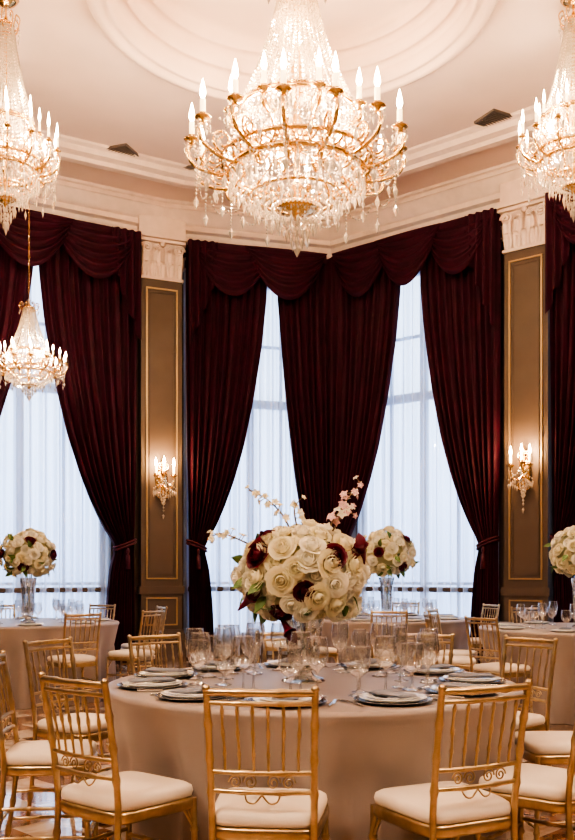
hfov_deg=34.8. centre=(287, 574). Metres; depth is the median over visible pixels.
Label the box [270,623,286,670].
wine glass
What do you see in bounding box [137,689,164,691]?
knife
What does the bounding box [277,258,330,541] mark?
drape
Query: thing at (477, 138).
trim
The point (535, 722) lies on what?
dining chair
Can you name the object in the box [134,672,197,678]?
charger plate
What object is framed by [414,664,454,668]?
folded napkin
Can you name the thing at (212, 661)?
folded napkin
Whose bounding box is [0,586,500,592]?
trim
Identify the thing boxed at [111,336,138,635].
wall
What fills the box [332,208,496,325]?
swag valance
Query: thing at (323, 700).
charger plate
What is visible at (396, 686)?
champagne flute
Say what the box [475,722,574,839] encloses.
dining chair
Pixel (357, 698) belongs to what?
charger plate
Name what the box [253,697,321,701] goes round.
dinner plate
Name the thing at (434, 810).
dining chair
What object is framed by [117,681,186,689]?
charger plate
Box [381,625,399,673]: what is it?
wine glass
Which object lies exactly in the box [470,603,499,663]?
dining chair
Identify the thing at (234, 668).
water goblet
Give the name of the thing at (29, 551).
flower centerpiece
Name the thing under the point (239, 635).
wine glass
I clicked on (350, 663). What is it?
dinner plate
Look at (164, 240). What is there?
pilaster
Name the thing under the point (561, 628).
folded napkin
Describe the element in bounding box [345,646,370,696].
water goblet
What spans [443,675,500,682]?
dinner plate
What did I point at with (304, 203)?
crystal chandelier
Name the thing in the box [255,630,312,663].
dining chair
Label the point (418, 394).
window
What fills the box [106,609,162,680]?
dining chair
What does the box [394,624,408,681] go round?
champagne flute
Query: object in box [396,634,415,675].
water goblet
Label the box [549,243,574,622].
drape
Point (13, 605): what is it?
dining chair
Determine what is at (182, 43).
ceiling medallion
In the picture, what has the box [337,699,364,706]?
fork
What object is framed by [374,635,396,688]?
wine glass
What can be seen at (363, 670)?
water goblet
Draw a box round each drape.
[0,245,32,416]
[39,244,136,662]
[186,243,266,659]
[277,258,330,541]
[328,257,400,542]
[420,213,500,663]
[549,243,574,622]
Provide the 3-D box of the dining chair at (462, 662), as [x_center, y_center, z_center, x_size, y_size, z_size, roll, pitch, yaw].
[1.429,0.775,8.100,0.443,0.894,0.383,0,0,1]
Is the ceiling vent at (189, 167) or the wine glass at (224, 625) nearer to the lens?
the wine glass at (224, 625)
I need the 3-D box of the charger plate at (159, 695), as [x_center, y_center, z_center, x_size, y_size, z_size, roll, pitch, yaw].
[-0.358,0.462,3.508,0.294,0.014,0.294,0,0,42]
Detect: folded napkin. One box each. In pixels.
[127,677,175,682]
[144,667,188,671]
[169,686,217,693]
[201,660,237,665]
[271,697,298,699]
[281,657,298,662]
[355,658,379,663]
[367,689,419,697]
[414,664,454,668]
[438,682,484,686]
[448,673,495,676]
[499,625,521,626]
[559,627,571,629]
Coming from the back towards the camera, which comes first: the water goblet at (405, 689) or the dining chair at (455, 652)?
the dining chair at (455, 652)
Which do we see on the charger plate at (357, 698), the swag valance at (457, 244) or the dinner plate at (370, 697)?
the dinner plate at (370, 697)
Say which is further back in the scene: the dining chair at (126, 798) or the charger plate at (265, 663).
the charger plate at (265, 663)
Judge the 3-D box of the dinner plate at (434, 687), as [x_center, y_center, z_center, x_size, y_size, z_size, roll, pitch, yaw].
[0.691,0.454,3.643,0.252,0.022,0.252,0,0,34]
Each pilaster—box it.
[135,215,188,661]
[495,174,553,622]
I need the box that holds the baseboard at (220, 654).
[186,642,305,658]
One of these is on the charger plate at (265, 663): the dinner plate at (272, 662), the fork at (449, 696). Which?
the dinner plate at (272, 662)
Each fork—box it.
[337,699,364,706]
[423,694,464,698]
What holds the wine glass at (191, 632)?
on the banquet table at (369, 749)
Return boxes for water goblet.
[187,639,209,684]
[197,635,218,677]
[214,644,237,688]
[240,632,260,672]
[278,646,302,677]
[295,631,312,670]
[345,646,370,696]
[351,631,370,671]
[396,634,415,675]
[400,642,423,690]
[417,638,439,682]
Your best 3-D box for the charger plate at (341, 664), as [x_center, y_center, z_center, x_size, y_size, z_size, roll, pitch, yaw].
[0.408,0.462,4.662,0.294,0.014,0.294,0,0,25]
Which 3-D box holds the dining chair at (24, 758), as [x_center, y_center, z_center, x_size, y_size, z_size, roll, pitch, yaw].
[-1.039,0.775,3.889,0.443,0.894,0.383,0,0,-7]
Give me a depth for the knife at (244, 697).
3.42 m
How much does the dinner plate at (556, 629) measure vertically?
0.022 m
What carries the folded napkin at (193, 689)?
on the dinner plate at (198, 695)
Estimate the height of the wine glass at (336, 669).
0.230 m
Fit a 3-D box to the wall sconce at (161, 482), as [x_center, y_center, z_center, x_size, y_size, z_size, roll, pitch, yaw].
[-1.743,-1.233,12.954,0.369,0.898,0.192,0,0,-23]
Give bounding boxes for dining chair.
[0,604,15,617]
[0,650,98,839]
[22,636,111,827]
[38,671,198,839]
[45,612,101,713]
[88,603,115,619]
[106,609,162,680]
[120,605,167,677]
[127,632,182,674]
[201,684,329,839]
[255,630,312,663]
[259,619,297,662]
[289,617,337,662]
[368,679,532,839]
[370,610,407,665]
[392,601,419,614]
[397,631,454,665]
[423,612,476,671]
[427,609,477,663]
[464,615,533,712]
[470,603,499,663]
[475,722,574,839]
[499,634,557,765]
[510,606,543,622]
[514,731,574,839]
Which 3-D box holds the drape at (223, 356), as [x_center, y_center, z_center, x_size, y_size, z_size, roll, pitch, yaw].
[-0.903,-1.771,13.337,1.192,5.958,0.289,0,0,-24]
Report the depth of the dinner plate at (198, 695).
3.42 m
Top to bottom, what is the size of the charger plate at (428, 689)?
0.014 m
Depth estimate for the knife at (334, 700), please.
3.31 m
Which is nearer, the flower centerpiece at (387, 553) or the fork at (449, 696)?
the fork at (449, 696)
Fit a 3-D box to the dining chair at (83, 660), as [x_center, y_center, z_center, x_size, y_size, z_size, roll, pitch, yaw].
[-1.913,0.775,8.222,0.383,0.894,0.443,0,0,-37]
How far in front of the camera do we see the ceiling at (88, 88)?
10.10 m
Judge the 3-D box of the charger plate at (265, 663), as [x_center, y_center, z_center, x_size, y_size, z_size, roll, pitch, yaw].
[0.018,0.462,4.724,0.294,0.014,0.294,0,0,-7]
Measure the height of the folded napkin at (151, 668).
0.012 m
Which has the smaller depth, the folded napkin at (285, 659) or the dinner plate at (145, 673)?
the dinner plate at (145, 673)
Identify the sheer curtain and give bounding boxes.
[0,266,110,617]
[183,269,303,656]
[352,271,498,621]
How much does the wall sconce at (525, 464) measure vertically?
0.898 m
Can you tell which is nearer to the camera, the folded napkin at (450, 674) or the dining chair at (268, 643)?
the folded napkin at (450, 674)
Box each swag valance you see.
[0,204,140,339]
[188,239,326,346]
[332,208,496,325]
[545,191,574,313]
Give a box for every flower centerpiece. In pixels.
[0,528,56,621]
[206,476,371,683]
[363,525,419,617]
[543,525,574,627]
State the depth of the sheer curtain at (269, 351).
13.64 m
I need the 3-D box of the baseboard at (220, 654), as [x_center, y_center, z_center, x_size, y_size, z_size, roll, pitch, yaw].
[0.012,1.110,4.000,13.116,0.220,20.000,0,0,0]
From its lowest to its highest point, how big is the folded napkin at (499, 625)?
0.012 m
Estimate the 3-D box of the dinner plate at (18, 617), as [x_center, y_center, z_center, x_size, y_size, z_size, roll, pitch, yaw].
[-2.807,0.459,9.869,0.252,0.022,0.252,0,0,-17]
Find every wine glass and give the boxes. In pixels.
[185,628,204,680]
[189,632,210,685]
[213,627,232,685]
[216,624,235,679]
[222,625,240,673]
[232,635,254,688]
[245,622,263,674]
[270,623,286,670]
[288,621,304,672]
[290,631,311,667]
[306,636,328,697]
[331,623,348,670]
[370,623,389,676]
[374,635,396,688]
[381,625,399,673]
[416,632,437,688]
[419,628,438,680]
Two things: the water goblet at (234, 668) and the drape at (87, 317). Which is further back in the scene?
the drape at (87, 317)
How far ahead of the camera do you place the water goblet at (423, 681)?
3.99 m
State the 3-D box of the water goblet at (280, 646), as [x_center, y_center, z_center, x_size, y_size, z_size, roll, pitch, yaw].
[0.011,0.373,3.545,0.099,0.191,0.099,0,0,9]
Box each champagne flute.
[247,628,259,688]
[336,622,348,672]
[351,629,367,692]
[391,627,407,687]
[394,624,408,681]
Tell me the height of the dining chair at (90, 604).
0.894 m
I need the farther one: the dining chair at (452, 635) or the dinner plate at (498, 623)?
the dinner plate at (498, 623)
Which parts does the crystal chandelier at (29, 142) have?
chain and canopy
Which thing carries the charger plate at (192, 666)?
on the banquet table at (369, 749)
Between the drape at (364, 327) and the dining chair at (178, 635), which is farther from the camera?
the drape at (364, 327)
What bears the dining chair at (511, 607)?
on the floor
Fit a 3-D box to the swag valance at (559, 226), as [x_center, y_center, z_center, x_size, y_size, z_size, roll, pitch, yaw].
[4.105,-4.000,10.700,2.320,1.540,0.205,0,0,39]
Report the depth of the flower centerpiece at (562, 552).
8.10 m
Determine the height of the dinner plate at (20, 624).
0.022 m
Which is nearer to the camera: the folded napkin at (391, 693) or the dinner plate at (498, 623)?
the folded napkin at (391, 693)
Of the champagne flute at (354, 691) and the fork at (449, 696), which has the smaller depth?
the fork at (449, 696)
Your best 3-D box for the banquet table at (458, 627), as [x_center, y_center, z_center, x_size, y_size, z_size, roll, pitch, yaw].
[1.080,0.843,10.000,1.800,0.746,1.800,0,0,-3]
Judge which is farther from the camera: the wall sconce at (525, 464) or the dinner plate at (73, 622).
the wall sconce at (525, 464)
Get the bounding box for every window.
[1,335,104,616]
[214,347,284,640]
[362,273,471,616]
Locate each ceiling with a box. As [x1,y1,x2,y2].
[0,0,571,216]
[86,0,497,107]
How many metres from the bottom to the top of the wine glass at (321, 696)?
0.230 m
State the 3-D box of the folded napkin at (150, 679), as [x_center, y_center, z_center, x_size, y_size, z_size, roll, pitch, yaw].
[-0.566,0.435,3.842,0.196,0.012,0.096,0,0,-25]
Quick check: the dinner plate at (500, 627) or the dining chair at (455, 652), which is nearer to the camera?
the dinner plate at (500, 627)
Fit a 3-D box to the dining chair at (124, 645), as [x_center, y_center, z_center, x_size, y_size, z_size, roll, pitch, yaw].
[-1.517,0.775,9.706,0.443,0.894,0.383,0,0,-25]
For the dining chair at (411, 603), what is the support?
on the floor
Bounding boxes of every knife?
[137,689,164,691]
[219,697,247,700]
[328,699,336,707]
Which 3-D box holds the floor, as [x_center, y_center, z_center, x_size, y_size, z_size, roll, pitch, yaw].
[0.012,1.220,4.014,13.616,0.001,20.527,0,0,0]
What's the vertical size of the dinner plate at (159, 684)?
0.022 m
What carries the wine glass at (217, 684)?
on the banquet table at (369, 749)
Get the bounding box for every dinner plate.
[15,616,36,618]
[17,623,43,625]
[71,621,94,623]
[122,679,181,687]
[139,670,192,676]
[161,688,217,698]
[194,663,243,668]
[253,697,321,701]
[267,659,314,665]
[343,660,390,666]
[349,618,370,620]
[359,692,426,703]
[402,619,424,621]
[408,666,459,672]
[429,685,448,691]
[440,617,459,619]
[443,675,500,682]
[494,623,515,625]
[499,626,525,628]
[524,621,549,623]
[549,628,574,631]
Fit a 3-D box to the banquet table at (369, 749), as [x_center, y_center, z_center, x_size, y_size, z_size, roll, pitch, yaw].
[0.108,0.843,4.030,1.800,0.746,1.800,0,0,24]
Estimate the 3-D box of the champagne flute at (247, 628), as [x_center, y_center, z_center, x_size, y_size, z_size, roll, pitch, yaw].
[-0.138,0.342,3.720,0.069,0.252,0.069,0,0,42]
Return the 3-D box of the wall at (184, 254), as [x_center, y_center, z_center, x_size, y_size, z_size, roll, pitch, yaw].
[-0.626,-2.030,13.730,2.658,6.500,0.220,0,0,-16]
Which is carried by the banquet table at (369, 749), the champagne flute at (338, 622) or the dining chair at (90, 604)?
the champagne flute at (338, 622)
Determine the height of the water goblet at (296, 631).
0.191 m
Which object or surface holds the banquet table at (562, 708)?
on the floor
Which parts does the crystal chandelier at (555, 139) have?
chain and canopy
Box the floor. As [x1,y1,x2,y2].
[0,656,574,839]
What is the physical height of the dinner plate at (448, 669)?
0.022 m
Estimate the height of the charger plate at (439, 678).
0.014 m
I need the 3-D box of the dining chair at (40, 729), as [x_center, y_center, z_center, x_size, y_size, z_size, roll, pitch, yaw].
[-1.077,0.775,4.687,0.443,0.894,0.383,0,0,29]
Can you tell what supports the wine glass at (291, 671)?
on the banquet table at (369, 749)
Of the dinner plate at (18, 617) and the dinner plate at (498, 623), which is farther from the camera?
the dinner plate at (18, 617)
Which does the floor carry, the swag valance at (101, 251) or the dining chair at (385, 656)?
the dining chair at (385, 656)
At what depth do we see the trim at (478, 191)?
12.79 m
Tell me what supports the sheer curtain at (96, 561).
hanging from the wall at (136, 530)
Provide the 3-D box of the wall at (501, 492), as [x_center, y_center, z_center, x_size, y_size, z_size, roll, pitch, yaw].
[3.694,-2.030,11.684,7.600,6.500,0.220,0,0,39]
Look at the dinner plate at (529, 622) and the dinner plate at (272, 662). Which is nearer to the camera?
the dinner plate at (272, 662)
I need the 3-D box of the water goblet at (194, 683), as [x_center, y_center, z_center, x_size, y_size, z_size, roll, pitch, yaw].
[-0.382,0.373,3.928,0.099,0.191,0.099,0,0,-16]
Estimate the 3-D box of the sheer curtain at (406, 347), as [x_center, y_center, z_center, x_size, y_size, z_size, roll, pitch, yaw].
[1.859,-1.625,12.993,2.500,5.630,0.108,0,0,39]
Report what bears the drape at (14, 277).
hanging from the swag valance at (101, 251)
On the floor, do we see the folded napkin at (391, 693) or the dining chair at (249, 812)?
the dining chair at (249, 812)
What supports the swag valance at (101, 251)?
attached to the pilaster
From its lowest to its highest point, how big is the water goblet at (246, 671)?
0.191 m
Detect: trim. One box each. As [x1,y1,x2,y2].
[0,93,571,197]
[0,149,571,258]
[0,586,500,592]
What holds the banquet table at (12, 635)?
on the floor
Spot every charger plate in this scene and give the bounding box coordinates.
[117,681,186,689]
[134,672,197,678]
[155,692,225,701]
[189,665,246,670]
[247,698,326,707]
[263,662,318,667]
[339,663,396,668]
[353,695,432,705]
[403,668,464,674]
[424,687,494,696]
[438,677,505,683]
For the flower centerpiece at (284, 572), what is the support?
on the banquet table at (369, 749)
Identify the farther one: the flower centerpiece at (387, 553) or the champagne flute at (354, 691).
the flower centerpiece at (387, 553)
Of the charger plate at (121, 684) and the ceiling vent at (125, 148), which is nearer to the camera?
the charger plate at (121, 684)
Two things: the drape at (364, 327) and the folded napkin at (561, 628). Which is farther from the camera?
the drape at (364, 327)
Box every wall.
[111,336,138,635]
[182,248,253,642]
[351,218,504,621]
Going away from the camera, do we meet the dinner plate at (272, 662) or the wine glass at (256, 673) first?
the wine glass at (256, 673)
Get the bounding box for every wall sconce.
[153,457,176,518]
[506,443,533,512]
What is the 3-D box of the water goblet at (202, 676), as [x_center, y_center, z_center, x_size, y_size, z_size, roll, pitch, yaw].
[-0.365,0.373,4.219,0.099,0.191,0.099,0,0,17]
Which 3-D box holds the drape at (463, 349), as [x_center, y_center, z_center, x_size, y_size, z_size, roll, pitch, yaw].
[2.320,-1.771,12.421,0.288,5.958,1.211,0,0,-44]
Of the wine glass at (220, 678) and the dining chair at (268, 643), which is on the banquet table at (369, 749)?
the wine glass at (220, 678)
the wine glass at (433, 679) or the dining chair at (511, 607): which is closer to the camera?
the wine glass at (433, 679)
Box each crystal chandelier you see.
[0,0,60,234]
[0,186,68,400]
[184,0,407,256]
[516,0,574,222]
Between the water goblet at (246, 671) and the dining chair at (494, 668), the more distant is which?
the dining chair at (494, 668)
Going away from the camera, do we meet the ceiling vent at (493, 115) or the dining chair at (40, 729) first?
the dining chair at (40, 729)
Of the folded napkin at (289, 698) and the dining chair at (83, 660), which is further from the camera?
the dining chair at (83, 660)
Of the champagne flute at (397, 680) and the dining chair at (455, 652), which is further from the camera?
the dining chair at (455, 652)
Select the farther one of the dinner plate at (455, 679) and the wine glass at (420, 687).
the dinner plate at (455, 679)
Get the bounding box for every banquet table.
[0,618,118,708]
[109,663,523,839]
[306,615,470,670]
[479,623,574,724]
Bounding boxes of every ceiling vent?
[107,143,138,156]
[183,165,207,169]
[474,109,511,126]
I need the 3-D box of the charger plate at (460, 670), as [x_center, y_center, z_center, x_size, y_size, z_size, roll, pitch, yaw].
[0.702,0.462,4.400,0.294,0.014,0.294,0,0,-32]
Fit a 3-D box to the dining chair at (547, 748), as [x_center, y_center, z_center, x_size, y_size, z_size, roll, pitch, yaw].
[1.259,0.775,4.131,0.443,0.894,0.383,0,0,-5]
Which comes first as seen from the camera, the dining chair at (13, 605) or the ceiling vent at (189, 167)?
the dining chair at (13, 605)
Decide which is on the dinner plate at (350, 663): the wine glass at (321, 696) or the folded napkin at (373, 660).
the folded napkin at (373, 660)
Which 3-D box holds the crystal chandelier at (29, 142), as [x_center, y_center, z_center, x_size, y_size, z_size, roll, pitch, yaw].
[-2.580,-4.195,8.400,0.969,2.181,0.995,0,0,-19]
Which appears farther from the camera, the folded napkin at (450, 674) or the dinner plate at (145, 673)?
the dinner plate at (145, 673)
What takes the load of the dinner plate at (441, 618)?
on the banquet table at (458, 627)
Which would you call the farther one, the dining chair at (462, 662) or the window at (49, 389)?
the window at (49, 389)
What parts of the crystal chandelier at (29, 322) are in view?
chain and canopy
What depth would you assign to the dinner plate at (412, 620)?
9.24 m
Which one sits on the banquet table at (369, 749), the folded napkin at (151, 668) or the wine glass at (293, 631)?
the wine glass at (293, 631)
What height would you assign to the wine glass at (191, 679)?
0.230 m
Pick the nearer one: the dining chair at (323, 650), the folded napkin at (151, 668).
the folded napkin at (151, 668)
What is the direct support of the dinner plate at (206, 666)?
on the charger plate at (192, 666)
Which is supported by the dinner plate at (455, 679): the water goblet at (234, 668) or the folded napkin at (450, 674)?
the folded napkin at (450, 674)
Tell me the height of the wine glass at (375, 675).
0.244 m
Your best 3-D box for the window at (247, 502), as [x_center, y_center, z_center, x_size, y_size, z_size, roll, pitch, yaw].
[-0.561,-1.715,13.760,1.900,5.370,0.081,0,0,-16]
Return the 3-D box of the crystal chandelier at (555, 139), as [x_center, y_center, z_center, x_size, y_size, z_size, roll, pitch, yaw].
[2.620,-4.255,8.400,1.009,2.061,1.037,0,0,-19]
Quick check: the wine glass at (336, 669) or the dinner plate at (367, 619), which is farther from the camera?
the dinner plate at (367, 619)
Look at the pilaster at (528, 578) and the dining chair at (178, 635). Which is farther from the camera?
the pilaster at (528, 578)

